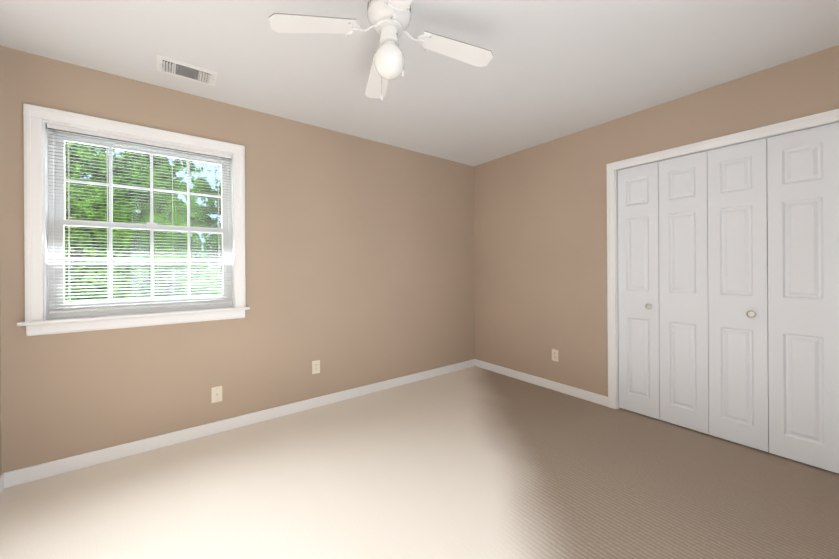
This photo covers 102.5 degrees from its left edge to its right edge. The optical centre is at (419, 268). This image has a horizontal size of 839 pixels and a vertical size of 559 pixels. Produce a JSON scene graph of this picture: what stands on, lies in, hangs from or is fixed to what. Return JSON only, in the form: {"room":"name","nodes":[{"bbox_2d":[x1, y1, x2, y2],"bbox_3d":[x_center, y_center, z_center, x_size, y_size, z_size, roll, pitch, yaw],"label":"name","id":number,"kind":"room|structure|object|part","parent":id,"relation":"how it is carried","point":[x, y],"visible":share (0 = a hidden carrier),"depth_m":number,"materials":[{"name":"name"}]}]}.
{"room":"empty bedroom","nodes":[
{"label":"empty bedroom","id":0,"kind":"room"},
{"bbox_2d":[0,294,1,474],"bbox_3d":[-1.309,-0.015,0.410,0.140,2.475,3.590,0,0,-37],"label":"wall","id":1,"kind":"structure","parent":0,"point":[0,396],"depth_m":1.88,"materials":[{"name":"paint"}]},
{"bbox_2d":[0,474,3,493],"bbox_3d":[-1.279,1.179,0.508,0.013,0.085,3.437,0,0,-37],"label":"baseboard","id":2,"kind":"structure","parent":1,"relation":"attached to","point":[1,482],"depth_m":1.85,"materials":[{"name":"white wood"}]},
{"bbox_2d":[0,46,474,472],"bbox_3d":[-0.872,-0.019,3.088,4.080,2.475,0.140,0,0,-37],"label":"wall","id":3,"kind":"structure","parent":0,"point":[359,261],"depth_m":2.72,"materials":[{"name":"paint"}]},
{"bbox_2d":[17,103,249,335],"bbox_3d":[-1.839,-0.280,2.312,1.183,1.334,0.194,0,0,-37],"label":"window","id":4,"kind":"structure","parent":3,"relation":"in","point":[48,133],"depth_m":2.20,"materials":[{"name":"white"}]},
{"bbox_3d":[-1.875,-0.284,2.360,1.005,1.192,0.074,0,0,-37],"label":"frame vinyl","id":5,"kind":"part","parent":4,"relation":"part of","materials":[{"name":"white plastic"}]},
{"bbox_3d":[-1.885,-0.557,2.370,0.933,0.574,0.028,0,0,-37],"label":"sash","id":6,"kind":"part","parent":4,"relation":"part of","materials":[{"name":"white plastic"}]},
{"bbox_3d":[-1.863,-0.020,2.347,0.933,0.574,0.028,0,0,-37],"label":"sash","id":7,"kind":"part","parent":4,"relation":"part of","materials":[{"name":"white plastic"}]},
{"bbox_3d":[-1.866,-0.031,2.350,0.861,0.488,0.004,0,0,-37],"label":"sash glass","id":8,"kind":"part","parent":4,"relation":"part of","materials":[{"name":"clear glass"}]},
{"bbox_3d":[-1.887,-0.555,2.373,0.861,0.505,0.004,0,0,-37],"label":"sash glass","id":9,"kind":"part","parent":4,"relation":"part of","materials":[{"name":"clear glass"}]},
{"bbox_2d":[211,386,221,402],"bbox_3d":[-1.506,0.937,2.504,0.070,0.114,0.014,0,0,-37],"label":"outlet plate","id":10,"kind":"object","parent":3,"relation":"attached to","point":[216,394],"visible":1,"depth_m":2.50,"materials":[{"name":"beige plastic"}]},
{"bbox_2d":[2,359,474,487],"bbox_3d":[-0.818,1.175,3.027,3.800,0.085,0.013,0,0,-37],"label":"baseboard","id":11,"kind":"structure","parent":3,"relation":"attached to","point":[39,471],"depth_m":2.42,"materials":[{"name":"white wood"}]},
{"bbox_2d":[312,360,319,373],"bbox_3d":[-0.910,0.867,2.964,0.070,0.114,0.005,0,0,-37],"label":"outlet","id":12,"kind":"object","parent":3,"relation":"attached to","point":[314,367],"visible":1,"depth_m":2.96,"materials":[{"name":"beige plastic"}]},
{"bbox_2d":[0,366,838,558],"bbox_3d":[0.486,1.260,1.861,4.740,0.100,3.730,0,0,-37],"label":"floor","id":13,"kind":"structure","parent":0,"point":[474,462],"depth_m":1.83,"materials":[{"name":"carpet"}]},
{"bbox_2d":[0,0,838,165],"bbox_3d":[0.470,-1.315,1.859,4.740,0.100,3.730,0,0,-37],"label":"ceiling","id":14,"kind":"structure","parent":0,"point":[553,70],"depth_m":1.99,"materials":[{"name":"white paint"}]},
{"bbox_2d":[157,54,217,85],"bbox_3d":[-1.472,-1.245,2.140,0.310,0.016,0.200,0,0,-37],"label":"ceiling vent","id":15,"kind":"object","parent":14,"relation":"in","point":[167,65],"visible":1,"depth_m":2.12,"materials":[{"name":"white metal"}]},
{"bbox_2d":[269,0,492,99],"bbox_3d":[-0.144,-1.049,1.611,0.798,0.425,0.798,0,0,30],"label":"ceiling fan","id":16,"kind":"object","parent":14,"relation":"hanging from","point":[389,21],"visible":1,"depth_m":1.57,"materials":[{"name":"white"}]},
{"bbox_3d":[-0.475,-1.100,1.522,0.374,0.061,0.233,0,0,-37],"label":"blade","id":17,"kind":"part","parent":16,"relation":"part of","materials":[{"name":"white"}]},
{"bbox_3d":[-0.239,-1.126,1.585,0.090,0.038,0.048,0,0,-37],"label":"iron arm","id":18,"kind":"part","parent":16,"relation":"part of"},
{"bbox_3d":[-0.233,-1.102,1.941,0.233,0.061,0.374,0,0,-37],"label":"blade","id":19,"kind":"part","parent":16,"relation":"part of","materials":[{"name":"white"}]},
{"bbox_3d":[-0.143,-0.992,1.611,0.149,0.161,0.149,0,0,-37],"label":"globe","id":20,"kind":"part","parent":16,"relation":"part of","materials":[{"name":"white glass"}]},
{"bbox_3d":[-0.118,-1.127,1.516,0.048,0.038,0.090,0,0,-37],"label":"iron arm","id":21,"kind":"part","parent":16,"relation":"part of"},
{"bbox_3d":[-0.055,-1.103,1.280,0.233,0.061,0.374,0,0,-37],"label":"blade","id":22,"kind":"part","parent":16,"relation":"part of","materials":[{"name":"white"}]},
{"bbox_3d":[-0.050,-1.128,1.637,0.090,0.038,0.048,0,0,-37],"label":"iron arm","id":23,"kind":"part","parent":16,"relation":"part of"},
{"bbox_3d":[0.187,-1.105,1.699,0.374,0.061,0.233,0,0,-37],"label":"blade","id":24,"kind":"part","parent":16,"relation":"part of","materials":[{"name":"white"}]},
{"bbox_2d":[474,45,838,396],"bbox_3d":[1.825,-0.037,2.798,0.140,2.475,3.590,0,0,-37],"label":"wall","id":25,"kind":"structure","parent":0,"point":[540,247],"depth_m":3.19,"materials":[{"name":"paint"}]},
{"bbox_2d":[475,359,607,406],"bbox_3d":[1.166,1.162,3.547,0.013,0.085,1.565,0,0,-37],"label":"baseboard","id":26,"kind":"structure","parent":25,"relation":"attached to","point":[576,392],"depth_m":3.38,"materials":[{"name":"white wood"}]},
{"bbox_2d":[552,349,557,361],"bbox_3d":[1.339,0.857,3.325,0.005,0.114,0.070,0,0,-37],"label":"outlet","id":27,"kind":"object","parent":25,"relation":"attached to","point":[556,355],"visible":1,"depth_m":3.32,"materials":[{"name":"beige plastic"}]},
{"bbox_2d":[606,109,838,473],"bbox_3d":[2.092,0.146,2.431,0.163,2.107,1.340,0,0,-37],"label":"closet doors","id":28,"kind":"structure","parent":25,"relation":"attached to","point":[722,287],"depth_m":2.29,"materials":[{"name":"white wood"}]},
{"bbox_3d":[1.804,0.176,2.776,0.034,2.026,0.296,0,0,-37],"label":"door","id":29,"kind":"part","parent":28,"relation":"part of","materials":[{"name":"white wood"}]},
{"bbox_3d":[1.986,0.175,2.538,0.034,2.026,0.296,0,0,-37],"label":"door","id":30,"kind":"part","parent":28,"relation":"part of","materials":[{"name":"white wood"}]},
{"bbox_3d":[2.071,-0.842,2.419,0.030,0.012,1.200,0,0,-37],"label":"track trim","id":31,"kind":"part","parent":28,"relation":"part of","materials":[{"name":"white wood"}]},
{"bbox_3d":[2.167,0.174,2.300,0.034,2.026,0.296,0,0,-37],"label":"door","id":32,"kind":"part","parent":28,"relation":"part of","materials":[{"name":"white wood"}]},
{"bbox_3d":[2.185,0.299,2.216,0.041,0.045,0.045,0,0,-37],"label":"door knob","id":33,"kind":"part","parent":28,"relation":"part of","materials":[{"name":"silver metal"}]},
{"bbox_3d":[2.348,0.173,2.062,0.034,2.026,0.296,0,0,-37],"label":"door","id":34,"kind":"part","parent":28,"relation":"part of","materials":[{"name":"white wood"}]},
{"label":"outside","id":35,"kind":"structure","parent":0,"visible":0},
{"bbox_2d":[64,141,221,301],"bbox_3d":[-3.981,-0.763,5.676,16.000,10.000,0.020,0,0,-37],"label":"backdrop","id":36,"kind":"structure","parent":35,"point":[181,249],"depth_m":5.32,"materials":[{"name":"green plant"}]}
]}

